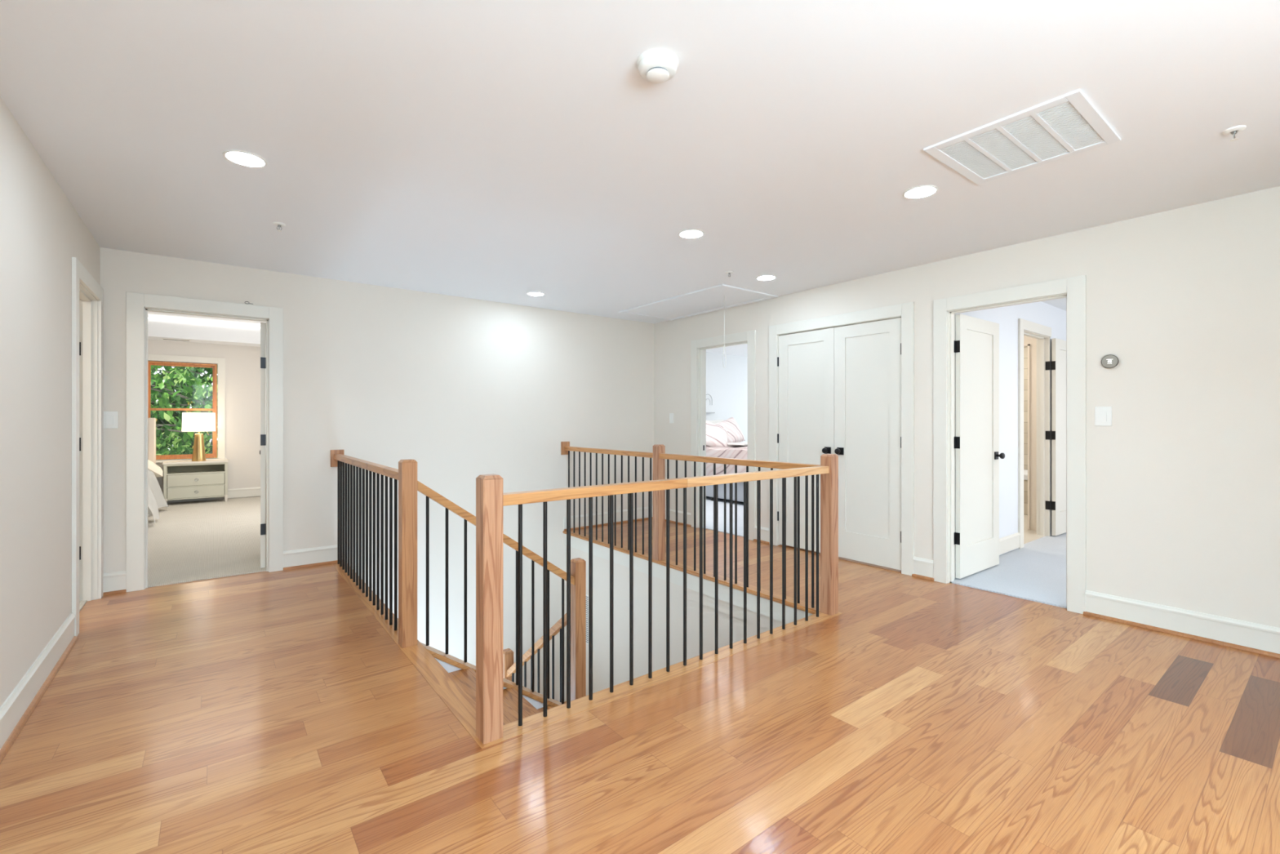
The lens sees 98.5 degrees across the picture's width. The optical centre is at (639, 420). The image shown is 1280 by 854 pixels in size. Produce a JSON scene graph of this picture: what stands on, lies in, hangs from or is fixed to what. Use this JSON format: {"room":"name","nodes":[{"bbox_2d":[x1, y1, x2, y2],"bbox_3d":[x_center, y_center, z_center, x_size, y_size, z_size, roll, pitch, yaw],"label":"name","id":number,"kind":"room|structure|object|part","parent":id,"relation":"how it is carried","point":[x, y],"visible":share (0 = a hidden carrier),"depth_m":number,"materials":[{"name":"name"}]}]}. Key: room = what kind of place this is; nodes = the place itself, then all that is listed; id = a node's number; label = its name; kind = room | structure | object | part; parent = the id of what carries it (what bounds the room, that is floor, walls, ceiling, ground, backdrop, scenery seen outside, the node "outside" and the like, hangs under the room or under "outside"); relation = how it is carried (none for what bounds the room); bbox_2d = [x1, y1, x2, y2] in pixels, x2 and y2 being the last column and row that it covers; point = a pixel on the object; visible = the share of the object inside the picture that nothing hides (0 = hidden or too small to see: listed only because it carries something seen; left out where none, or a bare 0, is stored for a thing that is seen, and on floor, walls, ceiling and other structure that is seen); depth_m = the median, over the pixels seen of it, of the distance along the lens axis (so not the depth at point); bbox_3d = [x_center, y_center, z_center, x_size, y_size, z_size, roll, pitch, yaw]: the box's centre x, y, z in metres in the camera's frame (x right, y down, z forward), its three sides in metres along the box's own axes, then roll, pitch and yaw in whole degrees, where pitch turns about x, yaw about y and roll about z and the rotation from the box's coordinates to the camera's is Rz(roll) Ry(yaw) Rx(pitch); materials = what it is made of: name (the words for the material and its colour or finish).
{"room":"upstairs landing","nodes":[
{"label":"upstairs landing","id":0,"kind":"room"},
{"bbox_2d":[0,96,100,706],"bbox_3d":[-1.309,0.022,0.563,0.115,2.470,8.490,0,0,-38],"label":"wall","id":1,"kind":"structure","parent":0,"point":[41,230],"depth_m":2.44,"materials":[{"name":"beige paint"}]},
{"bbox_2d":[0,613,78,764],"bbox_3d":[-0.912,1.151,0.166,0.030,0.152,7.377,0,0,-38],"label":"baseboard","id":2,"kind":"structure","parent":1,"relation":"attached to","point":[18,707],"depth_m":2.39,"materials":[{"name":"white paint"}]},
{"bbox_2d":[79,342,80,559],"bbox_3d":[-4.030,0.205,3.424,0.775,2.020,0.161,0,0,-40],"label":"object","id":3,"kind":"structure","parent":1,"relation":"in","point":[79,342],"depth_m":3.73,"materials":[{"name":"black metal"}]},
{"bbox_2d":[71,257,103,635],"bbox_3d":[-3.523,0.154,3.449,0.133,2.145,0.965,0,0,-38],"label":"trim","id":4,"kind":"structure","parent":1,"relation":"attached to","point":[87,313],"depth_m":3.74,"materials":[{"name":"white paint"}]},
{"bbox_2d":[147,339,260,502],"bbox_3d":[-7.556,-0.223,7.754,5.900,2.900,0.150,0,0,-38],"label":"wall","id":5,"kind":"structure","parent":0,"point":[242,363],"depth_m":8.63,"materials":[{"name":"white paint"}]},
{"bbox_2d":[147,360,217,459],"bbox_3d":[-6.851,-0.142,8.260,0.823,1.435,0.090,0,0,-38],"label":"window","id":6,"kind":"structure","parent":5,"relation":"in","point":[214,366],"depth_m":8.29,"materials":[{"name":"orange wood"}]},
{"bbox_3d":[-6.842,0.183,8.248,0.763,0.723,0.028,0,0,-38],"label":"sash","id":7,"kind":"part","parent":6,"relation":"part of","materials":[{"name":"orange wood"}]},
{"bbox_3d":[-6.860,-0.489,8.272,0.763,0.693,0.028,0,0,-38],"label":"sash","id":8,"kind":"part","parent":6,"relation":"part of","materials":[{"name":"orange wood"}]},
{"bbox_2d":[147,354,226,467],"bbox_3d":[-6.815,-0.132,8.213,1.059,1.657,0.070,0,0,-38],"label":"trim","id":9,"kind":"structure","parent":5,"relation":"attached to","point":[221,362],"depth_m":8.48,"materials":[{"name":"white paint"}]},
{"bbox_2d":[162,487,260,502],"bbox_3d":[-7.545,1.135,7.657,5.800,0.140,0.018,0,0,-38],"label":"baseboard","id":10,"kind":"structure","parent":5,"relation":"attached to","point":[248,491],"depth_m":8.63,"materials":[{"name":"white paint"}]},
{"bbox_2d":[147,311,266,346],"bbox_3d":[-5.957,-1.353,5.679,5.900,0.360,5.290,0,0,-38],"label":"ceiling","id":11,"kind":"structure","parent":0,"point":[157,329],"depth_m":8.06,"materials":[{"name":"white paint"}]},
{"bbox_2d":[161,337,191,341],"bbox_3d":[-6.741,-1.169,8.023,0.320,0.008,0.100,0,0,-38],"label":"ceiling vent","id":12,"kind":"object","parent":11,"relation":"in","point":[162,338],"visible":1,"depth_m":8.01,"materials":[{"name":"white plastic"}]},
{"bbox_2d":[147,317,260,328],"bbox_3d":[-7.219,-1.423,7.398,4.700,0.016,0.023,0,0,-38],"label":"recessed light","id":13,"kind":"object","parent":11,"relation":"in","point":[148,317],"visible":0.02,"depth_m":8.03,"materials":[{"name":"white"}]},
{"bbox_2d":[100,247,653,702],"bbox_3d":[-1.793,1.007,5.477,5.121,4.440,0.115,0,0,-38],"label":"wall","id":14,"kind":"structure","parent":0,"point":[464,388],"depth_m":5.29,"materials":[{"name":"beige paint"}]},
{"bbox_2d":[103,411,118,428],"bbox_3d":[-3.741,-0.003,3.894,0.082,0.120,0.013,0,0,-38],"label":"light switch","id":15,"kind":"object","parent":14,"relation":"attached to","point":[110,418],"visible":0.91,"depth_m":3.90,"materials":[{"name":"white plastic"}]},
{"bbox_2d":[125,291,283,591],"bbox_3d":[-3.333,0.154,4.278,0.946,2.145,0.133,0,0,-38],"label":"trim","id":16,"kind":"structure","parent":14,"relation":"attached to","point":[136,315],"depth_m":4.04,"materials":[{"name":"white paint"}]},
{"bbox_2d":[259,322,266,568],"bbox_3d":[-3.293,0.205,4.834,0.161,2.020,0.755,0,0,-26],"label":"door","id":17,"kind":"structure","parent":14,"relation":"in","point":[263,325],"depth_m":4.54,"materials":[{"name":"white paint"}]},
{"bbox_2d":[102,506,653,595],"bbox_3d":[-1.794,1.151,5.385,5.006,0.152,0.030,0,0,-38],"label":"baseboard","id":18,"kind":"structure","parent":14,"relation":"attached to","point":[114,583],"depth_m":4.65,"materials":[{"name":"white paint"}]},
{"bbox_2d":[331,563,485,748],"bbox_3d":[-1.577,1.240,3.434,0.115,0.030,3.385,0,0,-38],"label":"trim","id":19,"kind":"structure","parent":14,"relation":"attached to","point":[455,697],"depth_m":2.67,"materials":[{"name":"brown wood"}]},
{"bbox_2d":[330,449,417,648],"bbox_3d":[-1.933,0.721,3.880,0.104,1.011,2.245,0,0,-38],"label":"gallery railing","id":20,"kind":"object","parent":19,"relation":"on","point":[406,474],"visible":1,"depth_m":3.39,"materials":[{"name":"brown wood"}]},
{"bbox_3d":[-1.951,0.312,3.904,0.056,0.044,2.148,0,0,-38],"label":"handrail","id":21,"kind":"part","parent":20,"relation":"part of","materials":[{"name":"brown wood"}]},
{"bbox_3d":[-1.272,0.720,3.022,0.080,1.010,0.080,0,0,-38],"label":"newel post","id":22,"kind":"part","parent":20,"relation":"part of","materials":[{"name":"brown wood"}]},
{"bbox_2d":[79,496,1066,630],"bbox_3d":[-0.285,1.346,4.629,13.600,0.262,13.680,0,0,-38],"label":"floor","id":23,"kind":"structure","parent":0,"point":[189,541],"depth_m":5.04,"materials":[{"name":"carpet"}]},
{"bbox_2d":[147,417,168,522],"bbox_3d":[-6.935,0.591,6.642,1.886,1.252,2.290,0,0,-38],"label":"bed","id":24,"kind":"object","parent":23,"relation":"on","point":[156,500],"visible":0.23,"depth_m":7.31,"materials":[{"name":"beige fabric"}]},
{"bbox_2d":[147,459,163,477],"bbox_3d":[-6.802,0.605,7.547,0.398,0.343,0.660,0,0,-44],"label":"pillow","id":25,"kind":"object","parent":24,"relation":"on","point":[157,471],"visible":0.3,"depth_m":7.42,"materials":[{"name":"beige fabric"}]},
{"bbox_2d":[147,469,168,522],"bbox_3d":[-6.534,0.869,6.579,1.328,0.646,1.700,0,0,-38],"label":"duvet","id":26,"kind":"object","parent":24,"relation":"on","point":[156,500],"depth_m":7.20,"materials":[{"name":"white fabric"}]},
{"bbox_2d":[162,459,228,503],"bbox_3d":[-6.567,0.909,8.174,0.754,0.615,0.324,0,0,-38],"label":"nightstand","id":27,"kind":"object","parent":23,"relation":"on","point":[184,479],"visible":0.99,"depth_m":8.09,"materials":[{"name":"beige wood"}]},
{"bbox_3d":[-6.544,1.046,8.144,0.650,0.156,0.219,0,0,-38],"label":"drawer","id":28,"kind":"part","parent":27,"relation":"part of","materials":[{"name":"beige paint"}]},
{"bbox_3d":[-6.544,0.867,8.144,0.650,0.164,0.219,0,0,-38],"label":"drawer","id":29,"kind":"part","parent":27,"relation":"part of","materials":[{"name":"beige paint"}]},
{"bbox_2d":[182,412,215,461],"bbox_3d":[-6.533,0.244,8.171,0.392,0.715,0.392,0,0,-38],"label":"table lamp","id":30,"kind":"object","parent":27,"relation":"on","point":[191,421],"visible":1,"depth_m":8.09,"materials":[{"name":"gold metal"}]},
{"bbox_3d":[-6.533,0.025,8.171,0.392,0.275,0.392,0,0,-38],"label":"lamp shade","id":31,"kind":"part","parent":30,"relation":"part of","materials":[{"name":"white fabric"}]},
{"bbox_2d":[706,444,747,502],"bbox_3d":[1.669,0.637,8.579,1.720,1.160,2.550,0,0,-38],"label":"bed","id":32,"kind":"object","parent":23,"relation":"on","point":[735,451],"visible":0.12,"depth_m":8.12,"materials":[{"name":"grey fabric"}]},
{"bbox_2d":[706,419,724,423],"bbox_3d":[1.289,0.227,9.548,0.660,0.481,0.255,0,0,-42],"label":"pillow","id":33,"kind":"object","parent":32,"relation":"on","point":[717,420],"visible":0.08,"depth_m":9.55,"materials":[{"name":"white fabric"}]},
{"bbox_2d":[706,420,728,446],"bbox_3d":[1.159,0.247,8.781,0.695,0.580,0.294,0,0,-23],"label":"pillow","id":34,"kind":"object","parent":32,"relation":"on","point":[716,435],"visible":0.59,"depth_m":8.70,"materials":[{"name":"white fabric"}]},
{"bbox_2d":[706,444,747,475],"bbox_3d":[1.884,0.638,8.397,1.452,0.492,2.000,0,0,-38],"label":"quilt","id":35,"kind":"object","parent":32,"relation":"on","point":[735,451],"depth_m":8.13,"materials":[{"name":"white fabric"}]},
{"bbox_2d":[714,417,745,443],"bbox_3d":[1.452,0.217,9.221,0.289,0.554,0.789,0,0,44],"label":"pillow","id":36,"kind":"object","parent":32,"relation":"on","point":[735,434],"visible":0.57,"depth_m":9.20,"materials":[{"name":"white fabric"}]},
{"bbox_2d":[727,442,747,445],"bbox_3d":[1.807,0.374,8.875,0.800,0.030,0.350,0,0,-38],"label":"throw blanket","id":37,"kind":"object","parent":32,"relation":"on","point":[728,443],"visible":0.49,"depth_m":8.65,"materials":[{"name":"white fabric"}]},
{"bbox_2d":[1023,469,1027,515],"bbox_3d":[5.135,0.954,7.450,0.750,0.523,1.330,0,0,-38],"label":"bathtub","id":38,"kind":"object","parent":23,"relation":"on","point":[1025,472],"visible":0.02,"depth_m":7.10,"materials":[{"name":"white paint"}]},
{"bbox_2d":[0,0,1279,356],"bbox_3d":[2.190,-1.243,4.242,10.151,0.060,10.275,0,0,-38],"label":"ceiling","id":39,"kind":"structure","parent":0,"point":[502,151],"depth_m":2.29,"materials":[{"name":"white paint"}]},
{"bbox_2d":[222,150,267,168],"bbox_3d":[-1.831,-1.211,2.560,0.172,0.004,0.172,0,0,-38],"label":"recessed light","id":40,"kind":"object","parent":39,"relation":"in","point":[244,158],"visible":1,"depth_m":2.55,"materials":[{"name":"white plastic"}]},
{"bbox_2d":[272,222,285,231],"bbox_3d":[-2.227,-1.191,3.407,0.068,0.044,0.068,0,0,-38],"label":"sprinkler","id":41,"kind":"object","parent":39,"relation":"attached to","point":[279,224],"visible":1,"depth_m":3.40,"materials":[{"name":"white metal"}]},
{"bbox_2d":[526,291,544,296],"bbox_3d":[-0.999,-1.211,5.291,0.172,0.004,0.172,0,0,-38],"label":"recessed light","id":42,"kind":"object","parent":39,"relation":"in","point":[532,293],"visible":1,"depth_m":5.29,"materials":[{"name":"white plastic"}]},
{"bbox_2d":[636,48,678,84],"bbox_3d":[0.060,-1.186,1.871,0.142,0.054,0.142,0,0,-38],"label":"smoke detector","id":43,"kind":"object","parent":39,"relation":"attached to","point":[656,66],"visible":1,"depth_m":1.84,"materials":[{"name":"white plastic"}]},
{"bbox_2d":[678,229,704,238],"bbox_3d":[0.333,-1.211,3.590,0.172,0.004,0.172,0,0,-38],"label":"recessed light","id":44,"kind":"object","parent":39,"relation":"in","point":[688,233],"visible":1,"depth_m":3.58,"materials":[{"name":"white plastic"}]},
{"bbox_2d":[617,284,777,320],"bbox_3d":[0.552,-1.206,5.773,0.780,0.014,1.599,0,0,-38],"label":"attic hatch","id":45,"kind":"object","parent":39,"relation":"attached to","point":[711,299],"visible":1,"depth_m":5.65,"materials":[{"name":"white paint"}]},
{"bbox_2d":[722,294,725,368],"bbox_3d":[0.814,-0.856,5.320,0.033,0.702,0.008,0,0,-6],"label":"pull cord","id":46,"kind":"object","parent":45,"relation":"hanging from","point":[724,295],"visible":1,"depth_m":5.32,"materials":[{"name":"white plastic"}]},
{"bbox_2d":[724,271,733,277],"bbox_3d":[0.731,-1.191,4.513,0.068,0.044,0.068,0,0,-38],"label":"sprinkler","id":47,"kind":"object","parent":39,"relation":"attached to","point":[729,273],"visible":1,"depth_m":4.51,"materials":[{"name":"white metal"}]},
{"bbox_2d":[755,275,776,280],"bbox_3d":[1.073,-1.211,4.691,0.172,0.004,0.172,0,0,-38],"label":"recessed light","id":48,"kind":"object","parent":39,"relation":"in","point":[764,277],"visible":1,"depth_m":4.69,"materials":[{"name":"white plastic"}]},
{"bbox_2d":[902,185,938,199],"bbox_3d":[1.489,-1.211,2.932,0.172,0.004,0.172,0,0,-38],"label":"recessed light","id":49,"kind":"object","parent":39,"relation":"in","point":[924,191],"visible":1,"depth_m":2.93,"materials":[{"name":"white plastic"}]},
{"bbox_2d":[923,88,1120,184],"bbox_3d":[1.668,-1.208,2.418,0.585,0.010,0.562,0,0,-38],"label":"ceiling vent","id":50,"kind":"object","parent":39,"relation":"in","point":[1067,125],"visible":1,"depth_m":2.38,"materials":[{"name":"white paint"}]},
{"bbox_3d":[1.556,-1.209,2.564,0.495,0.007,0.104,0,0,-38],"label":"louver panel","id":51,"kind":"part","parent":50,"relation":"part of","materials":[{"name":"white paint"}]},
{"bbox_3d":[1.631,-1.209,2.467,0.495,0.007,0.104,0,0,-38],"label":"louver panel","id":52,"kind":"part","parent":50,"relation":"part of","materials":[{"name":"white paint"}]},
{"bbox_3d":[1.705,-1.209,2.370,0.495,0.007,0.104,0,0,-38],"label":"louver panel","id":53,"kind":"part","parent":50,"relation":"part of","materials":[{"name":"white paint"}]},
{"bbox_3d":[1.780,-1.209,2.273,0.495,0.007,0.104,0,0,-38],"label":"louver panel","id":54,"kind":"part","parent":50,"relation":"part of","materials":[{"name":"white paint"}]},
{"bbox_2d":[1222,124,1246,141],"bbox_3d":[2.479,-1.191,2.302,0.068,0.044,0.068,0,0,-38],"label":"sprinkler","id":55,"kind":"object","parent":39,"relation":"attached to","point":[1234,130],"visible":1,"depth_m":2.29,"materials":[{"name":"white metal"}]},
{"bbox_2d":[0,519,1279,853],"bbox_3d":[0.763,1.227,2.110,5.156,0.001,8.410,0,0,-38],"label":"floor","id":56,"kind":"structure","parent":0,"point":[263,712],"depth_m":2.09,"materials":[{"name":"brown wood"}]},
{"bbox_2d":[570,555,768,695],"bbox_3d":[0.216,2.242,4.867,0.075,1.970,3.305,0,0,-38],"label":"wall","id":57,"kind":"structure","parent":0,"point":[601,575],"depth_m":5.05,"materials":[{"name":"beige paint"}]},
{"bbox_2d":[586,594,588,644],"bbox_3d":[-0.604,2.092,5.860,0.010,0.510,0.220,0,0,-38],"label":"air vent","id":58,"kind":"object","parent":57,"relation":"in","point":[587,596],"visible":0.34,"depth_m":5.79,"materials":[{"name":"white plastic"}]},
{"bbox_2d":[481,611,842,749],"bbox_3d":[0.318,1.240,2.827,2.375,0.030,0.110,0,0,-38],"label":"trim","id":59,"kind":"structure","parent":57,"relation":"attached to","point":[511,730],"depth_m":2.58,"materials":[{"name":"brown wood"}]},
{"bbox_2d":[475,453,838,743],"bbox_3d":[0.311,0.719,2.829,2.338,1.014,0.085,0,0,-38],"label":"gallery railing","id":60,"kind":"object","parent":59,"relation":"on","point":[491,499],"visible":1,"depth_m":2.49,"materials":[{"name":"brown wood"}]},
{"bbox_3d":[-0.584,0.719,2.142,0.080,1.014,0.080,0,0,-38],"label":"newel post","id":61,"kind":"part","parent":60,"relation":"part of","materials":[{"name":"brown wood"}]},
{"bbox_3d":[-0.166,0.312,2.463,0.976,0.044,0.056,0,0,-38],"label":"handrail","id":62,"kind":"part","parent":60,"relation":"part of","materials":[{"name":"brown wood"}]},
{"bbox_3d":[0.697,0.312,3.128,1.204,0.044,0.056,0,0,-38],"label":"handrail","id":63,"kind":"part","parent":60,"relation":"part of","materials":[{"name":"brown wood"}]},
{"bbox_3d":[1.207,0.720,3.517,0.080,1.010,0.080,0,0,-38],"label":"newel post","id":64,"kind":"part","parent":60,"relation":"part of","materials":[{"name":"brown wood"}]},
{"bbox_2d":[564,533,813,623],"bbox_3d":[0.167,1.319,4.848,0.024,0.126,3.275,0,0,-38],"label":"trim","id":65,"kind":"structure","parent":57,"relation":"attached to","point":[659,571],"depth_m":4.48,"materials":[{"name":"white paint"}]},
{"bbox_2d":[562,529,820,613],"bbox_3d":[0.183,1.240,4.860,0.105,0.030,3.275,0,0,-38],"label":"trim","id":66,"kind":"structure","parent":57,"relation":"attached to","point":[765,593],"depth_m":4.35,"materials":[{"name":"brown wood"}]},
{"bbox_2d":[560,441,820,608],"bbox_3d":[0.170,0.720,4.842,0.110,1.012,3.288,0,0,-38],"label":"gallery railing","id":67,"kind":"object","parent":66,"relation":"on","point":[659,455],"visible":0.8,"depth_m":4.82,"materials":[{"name":"brown wood"}]},
{"bbox_3d":[-0.336,0.312,5.519,0.056,0.044,1.562,0,0,-38],"label":"handrail","id":68,"kind":"part","parent":67,"relation":"part of","materials":[{"name":"brown wood"}]},
{"bbox_3d":[0.167,0.720,4.871,0.080,1.012,0.080,0,0,-38],"label":"newel post","id":69,"kind":"part","parent":67,"relation":"part of","materials":[{"name":"brown wood"}]},
{"bbox_3d":[0.686,0.312,4.193,0.056,0.044,1.630,0,0,-38],"label":"handrail","id":70,"kind":"part","parent":67,"relation":"part of","materials":[{"name":"brown wood"}]},
{"bbox_2d":[706,351,747,442],"bbox_3d":[1.118,0.007,9.839,4.815,2.440,0.100,0,0,-38],"label":"wall","id":71,"kind":"structure","parent":0,"point":[727,387],"depth_m":10.16,"materials":[{"name":"white paint"}]},
{"bbox_2d":[653,186,1279,627],"bbox_3d":[2.781,0.022,3.644,0.115,2.470,8.375,0,0,-38],"label":"wall","id":72,"kind":"structure","parent":0,"point":[1183,484],"depth_m":3.25,"materials":[{"name":"beige paint"}]},
{"bbox_2d":[669,413,673,422],"bbox_3d":[0.379,-0.025,6.656,0.013,0.120,0.072,0,0,-38],"label":"light switch","id":73,"kind":"object","parent":72,"relation":"attached to","point":[671,415],"visible":1,"depth_m":6.65,"materials":[{"name":"white plastic"}]},
{"bbox_2d":[690,329,755,540],"bbox_3d":[0.936,0.154,6.037,0.151,2.145,0.950,0,0,-38],"label":"trim","id":74,"kind":"structure","parent":72,"relation":"attached to","point":[698,347],"depth_m":6.30,"materials":[{"name":"white paint"}]},
{"bbox_3d":[0.989,0.149,6.078,0.018,2.135,0.950,0,0,-38],"label":"casing","id":75,"kind":"part","parent":74,"relation":"part of","materials":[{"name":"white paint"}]},
{"bbox_2d":[777,327,834,552],"bbox_3d":[1.531,0.190,5.158,0.098,2.035,0.618,0,0,-38],"label":"door","id":76,"kind":"structure","parent":72,"relation":"in","point":[805,360],"depth_m":5.19,"materials":[{"name":"white paint"}]},
{"bbox_3d":[1.666,0.272,4.950,0.057,0.051,0.051,0,0,-38],"label":"knob","id":77,"kind":"part","parent":76,"relation":"part of","materials":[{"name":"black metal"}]},
{"bbox_2d":[778,544,901,573],"bbox_3d":[1.767,1.226,4.947,0.100,0.007,1.229,0,0,-38],"label":"trim","id":78,"kind":"structure","parent":72,"relation":"attached to","point":[787,546],"depth_m":4.74,"materials":[{"name":"brown wood"}]},
{"bbox_2d":[768,302,914,575],"bbox_3d":[1.766,0.147,4.946,0.133,2.160,1.429,0,0,-38],"label":"trim","id":79,"kind":"structure","parent":72,"relation":"attached to","point":[905,311],"depth_m":4.41,"materials":[{"name":"white paint"}]},
{"bbox_2d":[834,317,901,569],"bbox_3d":[1.911,0.190,4.665,0.098,2.035,0.620,0,0,-38],"label":"door","id":80,"kind":"structure","parent":72,"relation":"in","point":[868,355],"depth_m":4.67,"materials":[{"name":"white paint"}]},
{"bbox_3d":[1.743,0.272,4.849,0.057,0.051,0.051,0,0,-38],"label":"knob","id":81,"kind":"part","parent":80,"relation":"part of","materials":[{"name":"black metal"}]},
{"bbox_2d":[665,507,1279,658],"bbox_3d":[1.991,1.151,4.550,0.030,0.152,5.975,0,0,-38],"label":"baseboard","id":82,"kind":"structure","parent":72,"relation":"attached to","point":[1254,637],"depth_m":3.17,"materials":[{"name":"white paint"}]},
{"bbox_2d":[954,313,1004,578],"bbox_3d":[2.701,0.198,4.411,0.762,2.015,0.161,0,0,-38],"label":"door","id":83,"kind":"structure","parent":72,"relation":"in","point":[976,342],"depth_m":4.39,"materials":[{"name":"white paint"}]},
{"bbox_3d":[2.981,0.293,4.562,0.051,0.051,0.057,0,0,-38],"label":"knob","id":84,"kind":"part","parent":83,"relation":"part of","materials":[{"name":"black metal"}]},
{"bbox_2d":[933,275,1086,613],"bbox_3d":[2.587,0.154,3.896,0.151,2.145,0.931,0,0,-38],"label":"trim","id":85,"kind":"structure","parent":72,"relation":"attached to","point":[1073,289],"depth_m":3.77,"materials":[{"name":"white paint"}]},
{"bbox_2d":[1094,406,1111,426],"bbox_3d":[2.872,-0.025,3.421,0.013,0.120,0.082,0,0,-38],"label":"light switch","id":86,"kind":"object","parent":72,"relation":"attached to","point":[1103,415],"visible":1,"depth_m":3.42,"materials":[{"name":"white plastic"}]},
{"bbox_2d":[1101,354,1119,368],"bbox_3d":[2.889,-0.361,3.390,0.024,0.084,0.084,0,0,-38],"label":"thermostat","id":87,"kind":"object","parent":72,"relation":"attached to","point":[1110,361],"visible":1,"depth_m":3.38,"materials":[{"name":"grey plastic"}]},
{"bbox_2d":[955,301,1066,555],"bbox_3d":[4.266,0.007,5.837,4.915,2.440,0.115,0,0,-38],"label":"wall","id":88,"kind":"structure","parent":0,"point":[1041,313],"depth_m":5.14,"materials":[{"name":"white paint"}]},
{"bbox_2d":[999,532,1020,555],"bbox_3d":[4.268,1.135,5.753,4.815,0.140,0.018,0,0,-38],"label":"baseboard","id":89,"kind":"structure","parent":88,"relation":"attached to","point":[1006,544],"depth_m":5.08,"materials":[{"name":"white paint"}]},
{"bbox_2d":[1017,318,1051,548],"bbox_3d":[3.921,0.124,5.559,0.899,2.185,0.133,0,0,-38],"label":"trim","id":90,"kind":"structure","parent":88,"relation":"attached to","point":[1042,333],"depth_m":5.79,"materials":[{"name":"white paint"}]},
{"bbox_2d":[1045,337,1066,535],"bbox_3d":[4.624,0.175,5.981,0.777,2.060,0.161,0,0,-38],"label":"door","id":91,"kind":"structure","parent":88,"relation":"in","point":[1057,365],"depth_m":5.81,"materials":[{"name":"white paint"}]},
{"bbox_2d":[1023,346,1027,470],"bbox_3d":[5.457,0.007,7.727,0.080,2.440,1.425,0,0,-38],"label":"wall","id":92,"kind":"structure","parent":0,"point":[1025,348],"depth_m":7.73,"materials":[{"name":"beige paint"}]},
{"bbox_2d":[1023,335,1036,530],"bbox_3d":[4.012,0.007,6.613,0.110,2.440,1.425,0,0,-38],"label":"wall","id":93,"kind":"structure","parent":0,"point":[1027,340],"depth_m":6.09,"materials":[{"name":"beige paint"}]},
{"bbox_2d":[1023,344,1030,529],"bbox_3d":[4.125,0.186,6.466,0.140,2.058,0.795,0,0,-38],"label":"trim","id":94,"kind":"structure","parent":93,"relation":"attached to","point":[1024,345],"depth_m":6.12,"materials":[{"name":"beige paint"}]},
{"bbox_3d":[-0.681,3.205,4.131,2.355,0.145,3.375,0,0,-38],"label":"floor","id":95,"kind":"structure","parent":0,"visible":0},
{"bbox_2d":[435,657,553,724],"bbox_3d":[-0.361,2.234,3.713,2.242,1.954,2.177,0,0,-38],"label":"staircase","id":96,"kind":"structure","parent":95,"relation":"on","point":[466,678],"depth_m":3.07,"materials":[{"name":"brown wood"}]},
{"bbox_2d":[417,480,586,706],"bbox_3d":[-0.806,1.158,3.370,1.081,1.654,0.127,0,0,-38],"label":"stair railing","id":97,"kind":"object","parent":96,"relation":"on","point":[578,566],"visible":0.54,"depth_m":3.48,"materials":[{"name":"brown wood"}]},
{"bbox_3d":[-0.835,1.585,3.348,0.981,0.700,0.127,0,0,-38],"label":"shoe rail","id":98,"kind":"part","parent":97,"relation":"part of","materials":[{"name":"brown wood"}]},
{"bbox_3d":[-0.843,0.710,3.353,1.002,0.758,0.056,0,0,-38],"label":"handrail","id":99,"kind":"part","parent":97,"relation":"part of","materials":[{"name":"brown wood"}]},
{"bbox_3d":[-0.415,1.456,3.683,0.080,1.058,0.080,0,0,-38],"label":"newel post","id":100,"kind":"part","parent":97,"relation":"part of","materials":[{"name":"brown wood"}]},
{"bbox_2d":[502,613,566,702],"bbox_3d":[-0.781,2.193,4.158,0.120,1.869,1.121,0,0,-38],"label":"stair railing","id":101,"kind":"object","parent":96,"relation":"on","point":[508,667],"visible":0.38,"depth_m":4.12,"materials":[{"name":"brown wood"}]},
{"bbox_3d":[-1.099,2.514,4.570,0.080,1.225,0.080,0,0,-38],"label":"newel post","id":102,"kind":"part","parent":101,"relation":"part of","materials":[{"name":"brown wood"}]},
{"bbox_3d":[-0.757,1.683,4.126,0.056,0.848,1.042,0,0,-38],"label":"handrail","id":103,"kind":"part","parent":101,"relation":"part of","materials":[{"name":"brown wood"}]},
{"label":"outside","id":104,"kind":"structure","parent":0,"visible":0},
{"bbox_2d":[150,366,212,454],"bbox_3d":[-10.665,0.425,12.357,6.420,4.976,1.647,0,0,-38],"label":"tree","id":105,"kind":"object","parent":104,"point":[160,420],"visible":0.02,"depth_m":12.33,"materials":[{"name":"green plant"}]},
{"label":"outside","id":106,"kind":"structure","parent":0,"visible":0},
{"bbox_2d":[150,364,212,459],"bbox_3d":[-9.010,0.180,10.293,4.430,5.120,2.810,0,0,-38],"label":"tree","id":107,"kind":"object","parent":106,"point":[200,388],"visible":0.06,"depth_m":9.95,"materials":[{"name":"green plant"}]}
]}

